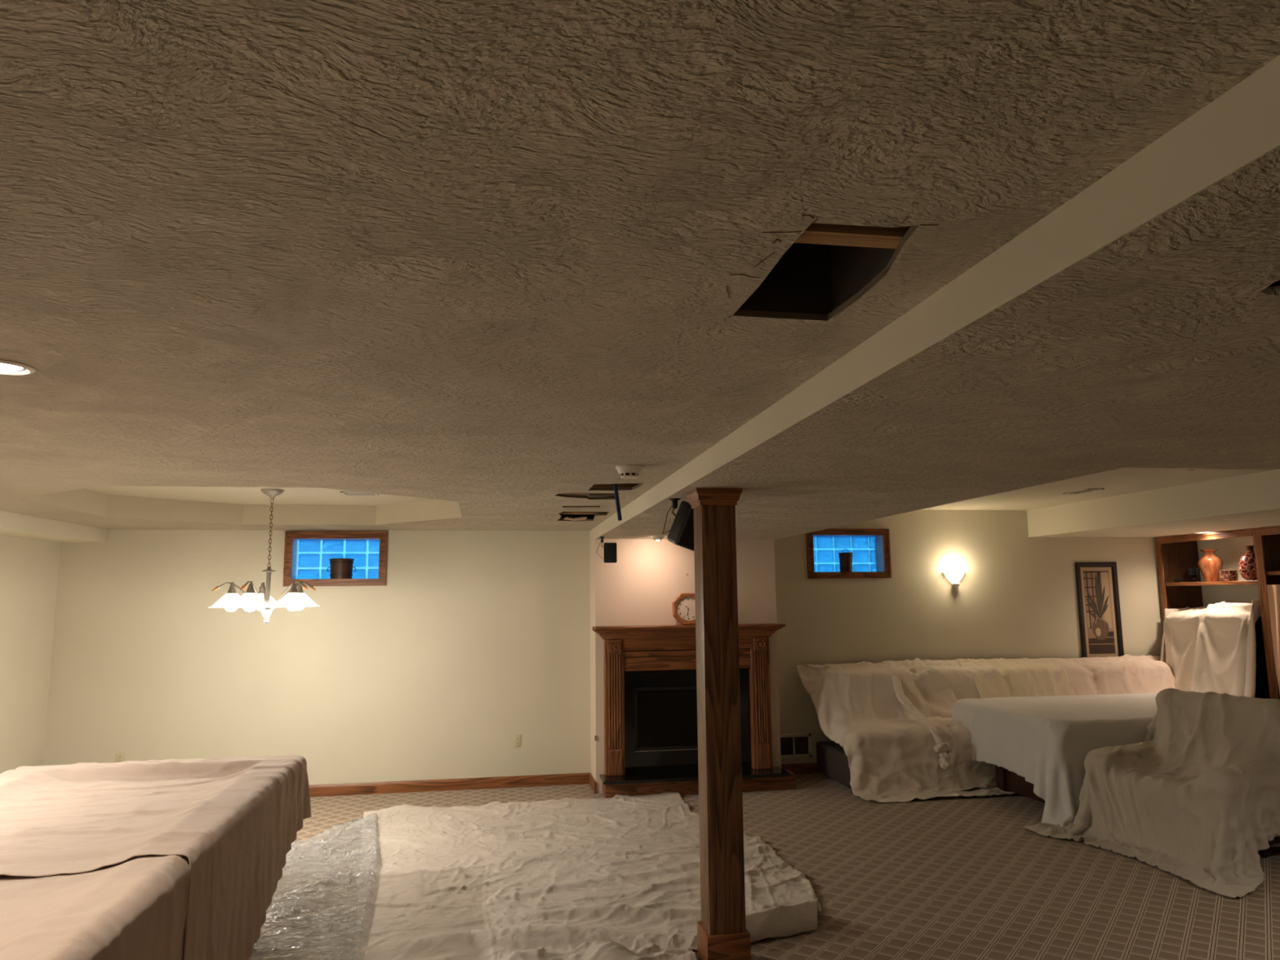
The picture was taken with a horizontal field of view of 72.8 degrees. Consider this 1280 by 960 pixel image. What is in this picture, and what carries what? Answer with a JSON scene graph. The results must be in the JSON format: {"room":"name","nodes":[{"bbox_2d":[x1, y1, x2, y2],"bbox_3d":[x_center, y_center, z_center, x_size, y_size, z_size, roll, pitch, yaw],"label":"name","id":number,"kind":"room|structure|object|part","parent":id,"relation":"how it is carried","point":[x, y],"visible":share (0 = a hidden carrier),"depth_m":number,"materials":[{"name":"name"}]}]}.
{"room":"finished basement","nodes":[
{"label":"finished basement","id":0,"kind":"room"},
{"bbox_2d":[0,535,60,773],"bbox_3d":[-4.235,0.645,2.209,0.001,2.900,11.100,1,-8,-10],"label":"wall","id":1,"kind":"structure","parent":0,"point":[29,567],"depth_m":7.17,"materials":[{"name":"beige paint"}]},
{"bbox_2d":[0,510,107,542],"bbox_3d":[-4.057,-0.235,2.360,0.380,0.120,11.100,1,-8,-10],"label":"beam","id":2,"kind":"structure","parent":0,"point":[11,524],"depth_m":6.88,"materials":[{"name":"beige paint"}]},
{"bbox_2d":[19,485,462,524],"bbox_3d":[-2.660,0.120,6.270,2.685,0.190,2.630,1,-8,-10],"label":"ceiling","id":3,"kind":"structure","parent":0,"point":[215,504],"depth_m":7.11,"materials":[{"name":"beige paint"}]},
{"bbox_2d":[208,488,319,623],"bbox_3d":[-2.756,0.561,6.408,0.748,0.985,0.761,1,-8,-10],"label":"chandelier","id":4,"kind":"object","parent":3,"relation":"hanging from","point":[295,599],"visible":1,"depth_m":6.27,"materials":[{"name":"silver metal"}]},
{"bbox_3d":[-2.973,0.876,6.316,0.300,0.103,0.300,1,-8,-10],"label":"lamp shade","id":5,"kind":"part","parent":4,"relation":"part of","materials":[{"name":"white glass"}]},
{"bbox_3d":[-2.973,0.907,6.312,0.088,0.098,0.088,1,-8,-10],"label":"bulb","id":6,"kind":"part","parent":4,"relation":"part of","materials":[{"name":"white glass"}]},
{"bbox_3d":[-2.913,0.852,6.334,0.321,0.215,0.013,1,-8,-14],"label":"arm","id":7,"kind":"part","parent":4,"relation":"part of","materials":[{"name":"silver metal"}]},
{"bbox_3d":[-2.754,0.849,6.131,0.300,0.103,0.300,1,-8,-10],"label":"lamp shade","id":8,"kind":"part","parent":4,"relation":"part of","materials":[{"name":"white glass"}]},
{"bbox_3d":[-2.754,0.879,6.127,0.088,0.098,0.088,1,-8,-10],"label":"bulb","id":9,"kind":"part","parent":4,"relation":"part of","materials":[{"name":"white glass"}]},
{"bbox_3d":[-2.749,0.832,6.197,0.088,0.215,0.312,1,-8,-10],"label":"arm","id":10,"kind":"part","parent":4,"relation":"part of","materials":[{"name":"silver metal"}]},
{"bbox_3d":[-2.831,0.877,6.531,0.013,0.215,0.321,4,-9,-31],"label":"arm","id":11,"kind":"part","parent":4,"relation":"part of","materials":[{"name":"silver metal"}]},
{"bbox_3d":[-2.864,0.911,6.580,0.300,0.103,0.300,1,-8,-10],"label":"lamp shade","id":12,"kind":"part","parent":4,"relation":"part of","materials":[{"name":"white glass"}]},
{"bbox_3d":[-2.736,0.782,6.387,0.096,0.295,0.096,1,-8,-10],"label":"stem","id":13,"kind":"part","parent":4,"relation":"part of","materials":[{"name":"silver metal"}]},
{"bbox_3d":[-2.740,0.395,6.439,0.018,0.519,0.017,-3,-8,17],"label":"chain","id":14,"kind":"part","parent":4,"relation":"part of","materials":[{"name":"grey metal"}]},
{"bbox_3d":[-2.567,0.845,6.308,0.321,0.215,0.013,-4,-8,22],"label":"arm","id":15,"kind":"part","parent":4,"relation":"part of","materials":[{"name":"silver metal"}]},
{"bbox_3d":[-2.617,0.873,6.515,0.013,0.215,0.321,-7,-10,40],"label":"arm","id":16,"kind":"part","parent":4,"relation":"part of","materials":[{"name":"silver metal"}]},
{"bbox_3d":[-2.508,0.897,6.277,0.088,0.098,0.088,1,-8,-10],"label":"bulb","id":17,"kind":"part","parent":4,"relation":"part of","materials":[{"name":"white glass"}]},
{"bbox_3d":[-2.509,0.867,6.281,0.300,0.103,0.300,1,-8,-10],"label":"lamp shade","id":18,"kind":"part","parent":4,"relation":"part of","materials":[{"name":"white glass"}]},
{"bbox_3d":[-2.576,0.905,6.559,0.300,0.103,0.300,1,-8,-10],"label":"lamp shade","id":19,"kind":"part","parent":4,"relation":"part of","materials":[{"name":"white glass"}]},
{"bbox_2d":[340,491,378,495],"bbox_3d":[-2.172,0.105,6.729,0.260,0.007,0.200,1,-8,-10],"label":"ceiling vent","id":20,"kind":"object","parent":3,"relation":"in","point":[344,493],"visible":0.86,"depth_m":6.72,"materials":[{"name":"beige plastic"}]},
{"bbox_2d":[43,496,1163,785],"bbox_3d":[0.510,1.453,8.589,11.500,2.900,0.001,1,-8,-10],"label":"wall","id":21,"kind":"structure","parent":0,"point":[472,642],"depth_m":8.14,"materials":[{"name":"beige paint"}]},
{"bbox_2d":[115,751,124,762],"bbox_3d":[-4.546,2.441,7.587,0.072,0.116,0.009,1,-8,-10],"label":"wall outlet","id":22,"kind":"object","parent":21,"relation":"attached to","point":[120,757],"visible":0.7,"depth_m":7.59,"materials":[{"name":"beige plastic"}]},
{"bbox_2d":[282,531,387,586],"bbox_3d":[-2.857,0.749,8.208,0.912,0.507,0.250,1,-8,-10],"label":"window","id":23,"kind":"structure","parent":21,"relation":"in","point":[307,554],"depth_m":8.21,"materials":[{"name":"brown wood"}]},
{"bbox_2d":[326,558,355,578],"bbox_3d":[-2.812,0.837,8.178,0.226,0.189,0.226,-4,-8,25],"label":"wooden bucket","id":24,"kind":"object","parent":23,"relation":"on","point":[340,568],"visible":0.97,"depth_m":8.09,"materials":[{"name":"brown wood"}]},
{"bbox_3d":[-2.813,0.752,8.190,0.227,0.019,0.227,1,-8,-10],"label":"lid","id":25,"kind":"part","parent":24,"relation":"part of","materials":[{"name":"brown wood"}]},
{"bbox_2d":[308,772,591,796],"bbox_3d":[-2.803,2.799,7.832,4.748,0.100,0.016,1,-8,-10],"label":"baseboard","id":26,"kind":"structure","parent":21,"relation":"attached to","point":[426,785],"depth_m":8.00,"materials":[{"name":"brown wood"}]},
{"bbox_2d":[513,733,520,746],"bbox_3d":[-1.154,2.452,8.164,0.072,0.116,0.009,1,-8,-10],"label":"wall outlet","id":27,"kind":"object","parent":21,"relation":"attached to","point":[517,738],"visible":1,"depth_m":8.16,"materials":[{"name":"beige plastic"}]},
{"bbox_2d":[780,733,812,758],"bbox_3d":[1.524,2.634,8.596,0.370,0.230,0.010,1,-8,-10],"label":"air vent","id":28,"kind":"object","parent":21,"relation":"in","point":[792,745],"visible":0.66,"depth_m":8.60,"materials":[{"name":"white metal"}]},
{"bbox_2d":[781,762,820,774],"bbox_3d":[3.503,2.875,8.898,4.560,0.100,0.016,1,-8,-10],"label":"baseboard","id":29,"kind":"structure","parent":21,"relation":"attached to","point":[797,768],"depth_m":8.57,"materials":[{"name":"brown wood"}]},
{"bbox_2d":[805,528,891,578],"bbox_3d":[2.135,0.772,9.056,0.900,0.510,0.250,1,-8,-10],"label":"window","id":30,"kind":"structure","parent":21,"relation":"in","point":[870,548],"depth_m":9.07,"materials":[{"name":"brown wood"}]},
{"bbox_2d":[838,548,853,572],"bbox_3d":[2.139,0.836,9.023,0.146,0.238,0.146,1,-8,-10],"label":"pail","id":31,"kind":"object","parent":30,"relation":"on","point":[845,558],"visible":0.98,"depth_m":8.96,"materials":[{"name":"brown wood"}]},
{"bbox_3d":[2.138,0.766,9.032,0.146,0.020,0.146,1,-8,-10],"label":"lid","id":32,"kind":"part","parent":31,"relation":"part of","materials":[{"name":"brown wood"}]},
{"bbox_2d":[943,571,964,588],"bbox_3d":[3.308,1.049,9.073,0.230,0.181,0.093,1,-8,-10],"label":"wall sconce","id":33,"kind":"object","parent":21,"relation":"attached to","point":[954,577],"visible":1,"depth_m":9.06,"materials":[{"name":"white glass"}]},
{"bbox_2d":[1074,561,1124,657],"bbox_3d":[4.943,1.423,9.333,0.490,1.075,0.027,1,-8,-10],"label":"framed picture","id":34,"kind":"object","parent":21,"relation":"attached to","point":[1096,583],"visible":0.95,"depth_m":9.34,"materials":[{"name":"black paint"}]},
{"bbox_2d":[1083,570,1115,653],"bbox_3d":[4.942,1.421,9.340,0.310,0.880,0.001,1,-8,-10],"label":"print","id":35,"kind":"object","parent":34,"relation":"attached to","point":[1099,599],"depth_m":9.34,"materials":[{"name":"brown paper"}]},
{"bbox_2d":[0,0,1279,530],"bbox_3d":[-1.904,-0.268,2.731,4.748,0.001,11.100,1,-8,-10],"label":"ceiling","id":36,"kind":"structure","parent":0,"point":[482,255],"depth_m":1.43,"materials":[{"name":"beige paint"}]},
{"bbox_2d":[0,359,35,375],"bbox_3d":[-1.764,-0.317,2.393,0.161,0.021,0.161,1,-8,-10],"label":"recessed light","id":37,"kind":"object","parent":36,"relation":"in","point":[6,365],"visible":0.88,"depth_m":2.40,"materials":[{"name":"beige plastic"}]},
{"bbox_2d":[613,484,622,520],"bbox_3d":[-0.136,0.079,5.022,0.024,0.320,0.107,4,-9,-29],"label":"pipe","id":38,"kind":"object","parent":36,"relation":"hanging from","point":[615,488],"visible":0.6,"depth_m":4.99,"materials":[{"name":"black plastic"}]},
{"bbox_2d":[615,464,643,479],"bbox_3d":[-0.053,-0.039,4.367,0.140,0.058,0.140,1,-8,-10],"label":"smoke detector","id":39,"kind":"object","parent":36,"relation":"attached to","point":[626,471],"visible":1,"depth_m":4.33,"materials":[{"name":"beige plastic"}]},
{"bbox_2d":[555,214,938,520],"bbox_3d":[-0.001,-0.213,4.410,4.115,0.302,5.367,-4,-8,24],"label":"hole","id":40,"kind":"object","parent":36,"relation":"attached to","point":[807,278],"depth_m":2.06,"materials":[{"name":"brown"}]},
{"bbox_2d":[564,516,586,520],"bbox_3d":[-0.543,0.325,7.277,0.185,0.010,0.231,1,-8,-10],"label":"flake","id":41,"kind":"object","parent":40,"relation":"attached to","point":[567,517],"visible":1,"depth_m":7.24,"materials":[{"name":"beige"}]},
{"bbox_2d":[570,494,614,497],"bbox_3d":[-0.409,-0.022,6.177,0.550,0.200,2.800,1,-8,-10],"label":"ceiling","id":42,"kind":"structure","parent":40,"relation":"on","point":[571,495],"depth_m":6.49,"materials":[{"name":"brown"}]},
{"bbox_2d":[589,493,614,496],"bbox_3d":[-0.245,0.091,5.718,0.189,0.010,0.154,-1,-8,1],"label":"flake","id":43,"kind":"object","parent":40,"relation":"attached to","point":[590,494],"visible":0.5,"depth_m":5.71,"materials":[{"name":"brown paper"}]},
{"bbox_2d":[590,538,781,793],"bbox_3d":[0.417,1.725,8.321,1.746,2.290,0.420,1,-8,-10],"label":"wall","id":44,"kind":"structure","parent":0,"point":[647,575],"depth_m":8.17,"materials":[{"name":"white paint"}]},
{"bbox_2d":[589,773,595,793],"bbox_3d":[-0.439,2.799,8.022,0.016,0.100,0.434,1,-8,-10],"label":"baseboard","id":45,"kind":"structure","parent":44,"relation":"attached to","point":[592,781],"depth_m":7.97,"materials":[{"name":"brown wood"}]},
{"bbox_2d":[292,773,1279,959],"bbox_3d":[1.449,2.151,2.974,11.500,0.001,11.100,1,-8,-10],"label":"floor","id":46,"kind":"structure","parent":0,"point":[962,877],"depth_m":5.23,"materials":[{"name":"carpet"}]},
{"bbox_2d":[248,812,382,959],"bbox_3d":[-2.106,2.454,5.356,1.190,0.075,3.420,1,-8,-10],"label":"plastic sheeting","id":47,"kind":"object","parent":46,"relation":"on","point":[321,908],"visible":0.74,"depth_m":4.97,"materials":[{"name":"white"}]},
{"bbox_2d":[361,791,821,959],"bbox_3d":[-0.536,2.476,5.742,2.946,0.122,3.758,1,-8,-10],"label":"cloth","id":48,"kind":"object","parent":46,"relation":"on","point":[455,882],"visible":0.91,"depth_m":5.34,"materials":[{"name":"white fabric"}]},
{"bbox_2d":[497,941,697,959],"bbox_3d":[-0.183,2.244,4.044,1.011,0.133,0.619,0,-8,-4],"label":"canvas","id":49,"kind":"object","parent":46,"relation":"on","point":[595,950],"visible":0.99,"depth_m":4.11},
{"bbox_2d":[592,623,795,798],"bbox_3d":[0.469,2.095,8.050,1.835,1.485,0.632,1,-8,-10],"label":"fireplace","id":50,"kind":"object","parent":46,"relation":"on","point":[651,731],"visible":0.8,"depth_m":7.96,"materials":[{"name":"brown wood"}]},
{"bbox_3d":[0.440,2.194,8.017,0.990,0.560,0.018,1,-8,-10],"label":"firebox frame","id":51,"kind":"part","parent":50,"relation":"part of","materials":[{"name":"black paint"}]},
{"bbox_3d":[0.440,2.194,8.019,0.938,0.508,0.004,1,-8,-10],"label":"glass pane","id":52,"kind":"part","parent":50,"relation":"part of","materials":[{"name":"grey glass"}]},
{"bbox_2d":[671,592,695,625],"bbox_3d":[0.447,1.198,8.060,0.292,0.294,0.070,1,-8,-10],"label":"mantel clock","id":53,"kind":"object","parent":50,"relation":"on","point":[683,606],"visible":0.7,"depth_m":8.05,"materials":[{"name":"brown wood"}]},
{"bbox_3d":[0.447,1.419,8.050,1.775,0.095,0.198,1,-8,-10],"label":"crown moulding","id":54,"kind":"part","parent":50,"relation":"part of","materials":[{"name":"brown wood"}]},
{"bbox_3d":[0.454,1.401,8.009,1.598,0.020,0.028,1,-8,-10],"label":"dentil trim","id":55,"kind":"part","parent":50,"relation":"part of","materials":[{"name":"brown wood"}]},
{"bbox_2d":[592,623,785,630],"bbox_3d":[0.456,1.355,8.029,1.775,0.025,0.258,1,-8,-10],"label":"mantel shelf","id":56,"kind":"object","parent":50,"relation":"attached to","point":[740,626],"depth_m":7.93,"materials":[{"name":"brown wood"}]},
{"bbox_2d":[685,487,751,959],"bbox_3d":[0.393,1.190,4.337,0.241,2.289,0.244,1,-8,-10],"label":"post","id":57,"kind":"object","parent":46,"relation":"on","point":[722,934],"visible":1,"depth_m":4.26,"materials":[{"name":"brown wood"}]},
{"bbox_2d":[816,741,851,788],"bbox_3d":[3.704,2.362,8.469,3.860,0.939,0.897,1,-8,-10],"label":"sectional sofa","id":58,"kind":"object","parent":46,"relation":"on","point":[832,758],"visible":0.14,"depth_m":8.13,"materials":[{"name":"brown fabric"}]},
{"bbox_2d":[795,661,1016,802],"bbox_3d":[2.475,2.283,8.102,1.637,1.081,1.289,1,-8,-10],"label":"sheet","id":59,"kind":"object","parent":58,"relation":"on","point":[892,757],"visible":0.87,"depth_m":7.82,"materials":[{"name":"white fabric"}]},
{"bbox_2d":[881,657,1001,791],"bbox_3d":[3.058,2.283,8.289,1.156,1.087,1.116,1,-8,-10],"label":"sheet","id":60,"kind":"object","parent":58,"relation":"on","point":[943,675],"visible":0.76,"depth_m":8.46,"materials":[{"name":"white fabric"}]},
{"bbox_2d":[956,657,1075,698],"bbox_3d":[3.862,2.303,8.398,1.074,1.080,1.155,1,-8,-10],"label":"sheet","id":61,"kind":"object","parent":58,"relation":"on","point":[1024,677],"visible":0.23,"depth_m":8.71,"materials":[{"name":"beige fabric"}]},
{"bbox_2d":[1029,653,1176,695],"bbox_3d":[4.917,2.320,8.601,1.577,1.090,1.112,1,-8,-10],"label":"sheet","id":62,"kind":"object","parent":58,"relation":"on","point":[1126,673],"visible":0.34,"depth_m":8.89,"materials":[{"name":"fabric"}]},
{"bbox_2d":[995,764,1044,803],"bbox_3d":[4.394,2.377,7.626,2.640,0.730,1.550,1,-8,-10],"label":"table","id":63,"kind":"object","parent":46,"relation":"on","point":[1006,780],"visible":0.12,"depth_m":7.50,"materials":[{"name":"brown wood"}]},
{"bbox_3d":[3.231,2.467,7.717,0.100,0.600,0.120,1,-8,-10],"label":"leg","id":64,"kind":"part","parent":63,"relation":"part of","materials":[{"name":"brown wood"}]},
{"bbox_2d":[951,691,1200,826],"bbox_3d":[4.341,2.340,7.499,2.982,0.766,2.028,1,-8,-10],"label":"tablecloth","id":65,"kind":"object","parent":63,"relation":"on","point":[1046,741],"visible":0.42,"depth_m":6.98,"materials":[{"name":"white fabric"}]},
{"bbox_2d":[1155,528,1272,698],"bbox_3d":[6.014,1.707,8.802,0.529,2.338,1.270,1,-8,-10],"label":"bookcase","id":66,"kind":"object","parent":46,"relation":"on","point":[1175,553],"visible":0.34,"depth_m":9.46,"materials":[{"name":"brown wood"}]},
{"bbox_2d":[1173,577,1182,582],"bbox_3d":[5.809,1.083,9.369,0.090,0.044,0.090,1,-8,-10],"label":"dish","id":67,"kind":"object","parent":66,"relation":"on","point":[1177,580],"visible":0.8,"depth_m":9.34,"materials":[{"name":"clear glass"}]},
{"bbox_3d":[5.934,1.790,9.417,0.479,2.338,0.020,1,-8,-10],"label":"panel","id":68,"kind":"part","parent":66,"relation":"part of","materials":[{"name":"brown wood"}]},
{"bbox_2d":[1185,568,1199,582],"bbox_3d":[5.964,1.026,9.352,0.136,0.149,0.136,1,-8,-10],"label":"glass goblet","id":69,"kind":"object","parent":66,"relation":"on","point":[1192,572],"visible":0.84,"depth_m":9.31,"materials":[{"name":"black glass"}]},
{"bbox_3d":[5.775,0.582,8.915,0.030,0.073,1.270,1,-8,-10],"label":"rail","id":70,"kind":"part","parent":66,"relation":"part of","materials":[{"name":"brown wood"}]},
{"bbox_2d":[1197,549,1222,582],"bbox_3d":[5.930,0.889,9.022,0.224,0.333,0.224,1,-8,-10],"label":"copper vase","id":71,"kind":"object","parent":66,"relation":"on","point":[1210,565],"visible":0.89,"depth_m":8.96,"materials":[{"name":"ceramic"}]},
{"bbox_2d":[1164,580,1257,586],"bbox_3d":[6.025,1.058,8.893,0.452,0.036,1.226,1,-8,-10],"label":"shelf","id":72,"kind":"object","parent":66,"relation":"attached to","point":[1167,583],"depth_m":8.88,"materials":[{"name":"brown wood"}]},
{"bbox_2d":[1218,569,1238,581],"bbox_3d":[5.943,0.966,8.763,0.160,0.111,0.160,1,-8,-10],"label":"woven box","id":73,"kind":"object","parent":66,"relation":"on","point":[1224,575],"visible":0.94,"depth_m":8.70,"materials":[{"name":"wicker"}]},
{"bbox_2d":[1238,545,1257,580],"bbox_3d":[6.022,0.819,8.546,0.216,0.344,0.216,1,-8,-10],"label":"bottle vase","id":74,"kind":"object","parent":66,"relation":"on","point":[1246,565],"visible":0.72,"depth_m":8.50,"materials":[{"name":"red ceramic"}]},
{"bbox_2d":[1254,616,1270,698],"bbox_3d":[5.931,1.769,8.754,0.507,0.800,0.960,1,-8,-10],"label":"television","id":75,"kind":"object","parent":66,"relation":"on","point":[1262,691],"visible":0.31,"depth_m":8.26,"materials":[{"name":"black plastic"}]},
{"bbox_2d":[1160,600,1261,697],"bbox_3d":[5.540,2.034,8.675,1.000,1.657,1.211,1,-8,-10],"label":"sheet","id":76,"kind":"object","parent":75,"relation":"on","point":[1212,647],"visible":0.48,"depth_m":8.56,"materials":[{"name":"white fabric"}]},
{"bbox_2d":[1253,525,1279,699],"bbox_3d":[6.227,1.536,7.551,0.529,2.338,1.288,1,-8,-10],"label":"bookcase","id":77,"kind":"object","parent":46,"relation":"on","point":[1268,539],"visible":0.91,"depth_m":8.21,"materials":[{"name":"brown wood"}]},
{"bbox_3d":[5.988,0.411,7.663,0.030,0.073,1.288,1,-8,-10],"label":"rail","id":78,"kind":"part","parent":77,"relation":"part of","materials":[{"name":"brown wood"}]},
{"bbox_3d":[6.146,1.621,8.174,0.479,2.338,0.020,1,-8,-10],"label":"panel","id":79,"kind":"part","parent":77,"relation":"part of","materials":[{"name":"brown wood"}]},
{"bbox_2d":[1266,570,1279,575],"bbox_3d":[6.238,0.805,7.652,0.452,0.036,1.244,1,-8,-10],"label":"shelf","id":80,"kind":"object","parent":77,"relation":"attached to","point":[1268,572],"depth_m":8.15,"materials":[{"name":"brown wood"}]},
{"bbox_2d":[1266,584,1279,693],"bbox_3d":[5.953,1.476,7.501,0.078,1.148,1.124,1,-8,-10],"label":"sheet","id":81,"kind":"object","parent":77,"relation":"hanging from","point":[1273,590],"visible":1,"depth_m":8.02,"materials":[{"name":"white fabric"}]},
{"bbox_2d":[1267,836,1279,845],"bbox_3d":[3.926,2.027,6.135,0.946,0.886,1.030,3,-8,-24],"label":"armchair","id":82,"kind":"object","parent":46,"relation":"on","point":[1276,840],"visible":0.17,"depth_m":5.62,"materials":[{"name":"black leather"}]},
{"bbox_2d":[1023,688,1279,897],"bbox_3d":[3.855,2.029,6.027,1.605,1.019,1.628,2,-8,-19],"label":"sheet","id":83,"kind":"object","parent":82,"relation":"on","point":[1197,800],"visible":1,"depth_m":5.92,"materials":[{"name":"fabric"}]},
{"bbox_3d":[-2.391,1.808,3.246,1.446,0.831,3.196,1,-8,-10],"label":"pool table","id":84,"kind":"object","parent":46,"relation":"on","visible":0},
{"bbox_2d":[0,854,230,959],"bbox_3d":[-2.195,1.645,2.208,2.684,0.867,2.688,1,-8,-10],"label":"cloth","id":85,"kind":"object","parent":84,"relation":"on","point":[135,908],"visible":0.72,"depth_m":2.71,"materials":[{"name":"white fabric"}]},
{"bbox_2d":[0,755,311,959],"bbox_3d":[-2.488,1.860,3.883,1.611,0.881,2.071,1,-8,-10],"label":"cloth","id":86,"kind":"object","parent":84,"relation":"on","point":[236,821],"visible":1,"depth_m":3.84,"materials":[{"name":"white fabric"}]},
{"bbox_2d":[590,54,1279,541],"bbox_3d":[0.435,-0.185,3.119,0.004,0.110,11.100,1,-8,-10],"label":"beam","id":87,"kind":"structure","parent":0,"point":[1239,127],"depth_m":1.49,"materials":[{"name":"beige paint"}]},
{"bbox_2d":[596,146,1279,539],"bbox_3d":[3.764,-0.259,3.697,6.752,0.340,11.100,1,-8,-10],"label":"ceiling","id":88,"kind":"structure","parent":0,"point":[1159,347],"depth_m":2.48,"materials":[{"name":"beige paint"}]},
{"bbox_2d":[596,536,617,563],"bbox_3d":[-0.300,0.627,7.800,0.183,0.237,0.126,0,-8,-1],"label":"speaker","id":89,"kind":"object","parent":88,"relation":"hanging from","point":[610,548],"visible":1,"depth_m":7.74},
{"bbox_2d":[604,542,616,562],"bbox_3d":[-0.266,0.649,7.745,0.108,0.171,0.022,0,-8,-1],"label":"grille","id":90,"kind":"object","parent":89,"relation":"attached to","point":[610,548],"depth_m":7.74,"materials":[{"name":"black fabric"}]},
{"bbox_2d":[648,534,667,540],"bbox_3d":[0.161,0.511,7.757,0.170,0.065,0.170,1,-8,-10],"label":"spotlight","id":91,"kind":"object","parent":88,"relation":"attached to","point":[655,537],"visible":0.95,"depth_m":7.72,"materials":[{"name":"beige plastic"}]},
{"bbox_2d":[662,497,693,551],"bbox_3d":[0.256,0.257,4.880,0.279,0.293,0.199,4,-9,-29],"label":"speaker","id":92,"kind":"object","parent":88,"relation":"hanging from","point":[681,533],"visible":0.77,"depth_m":4.83},
{"bbox_2d":[676,506,693,550],"bbox_3d":[0.308,0.272,4.840,0.199,0.251,0.081,4,-9,-29],"label":"grille","id":93,"kind":"object","parent":92,"relation":"attached to","point":[685,515],"depth_m":4.82,"materials":[{"name":"black fabric"}]},
{"bbox_2d":[1062,488,1104,493],"bbox_3d":[3.886,0.099,7.609,0.150,0.007,0.340,1,-8,-10],"label":"ceiling vent","id":94,"kind":"object","parent":88,"relation":"in","point":[1088,490],"visible":1,"depth_m":7.59,"materials":[{"name":"beige plastic"}]},
{"bbox_2d":[1177,469,1194,472],"bbox_3d":[4.030,-0.063,6.407,0.100,0.012,0.100,1,-8,-10],"label":"cover plate","id":95,"kind":"object","parent":88,"relation":"attached to","point":[1188,470],"visible":1,"depth_m":6.38,"materials":[{"name":"beige plastic"}]},
{"bbox_2d":[1026,468,1279,537],"bbox_3d":[5.805,-0.022,5.804,2.020,0.290,7.600,1,-8,-10],"label":"beam","id":96,"kind":"structure","parent":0,"point":[1251,500],"depth_m":7.60,"materials":[{"name":"beige paint"}]},
{"bbox_2d":[1191,531,1217,533],"bbox_3d":[5.719,0.525,8.791,0.221,0.021,0.221,1,-8,-10],"label":"recessed light","id":97,"kind":"object","parent":96,"relation":"in","point":[1197,532],"visible":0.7,"depth_m":8.76,"materials":[{"name":"beige plastic"}]},
{"bbox_2d":[1196,536,1259,606],"bbox_3d":[6.389,1.626,8.237,0.020,2.340,2.600,1,-8,-10],"label":"wall","id":98,"kind":"structure","parent":0,"point":[1230,550],"depth_m":9.18,"materials":[{"name":"beige paint"}]},
{"bbox_2d":[1268,280,1279,287],"bbox_3d":[1.419,-0.694,3.356,11.500,0.020,11.100,1,-8,-10],"label":"ceiling","id":99,"kind":"structure","parent":0,"point":[1277,283],"depth_m":3.18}
]}

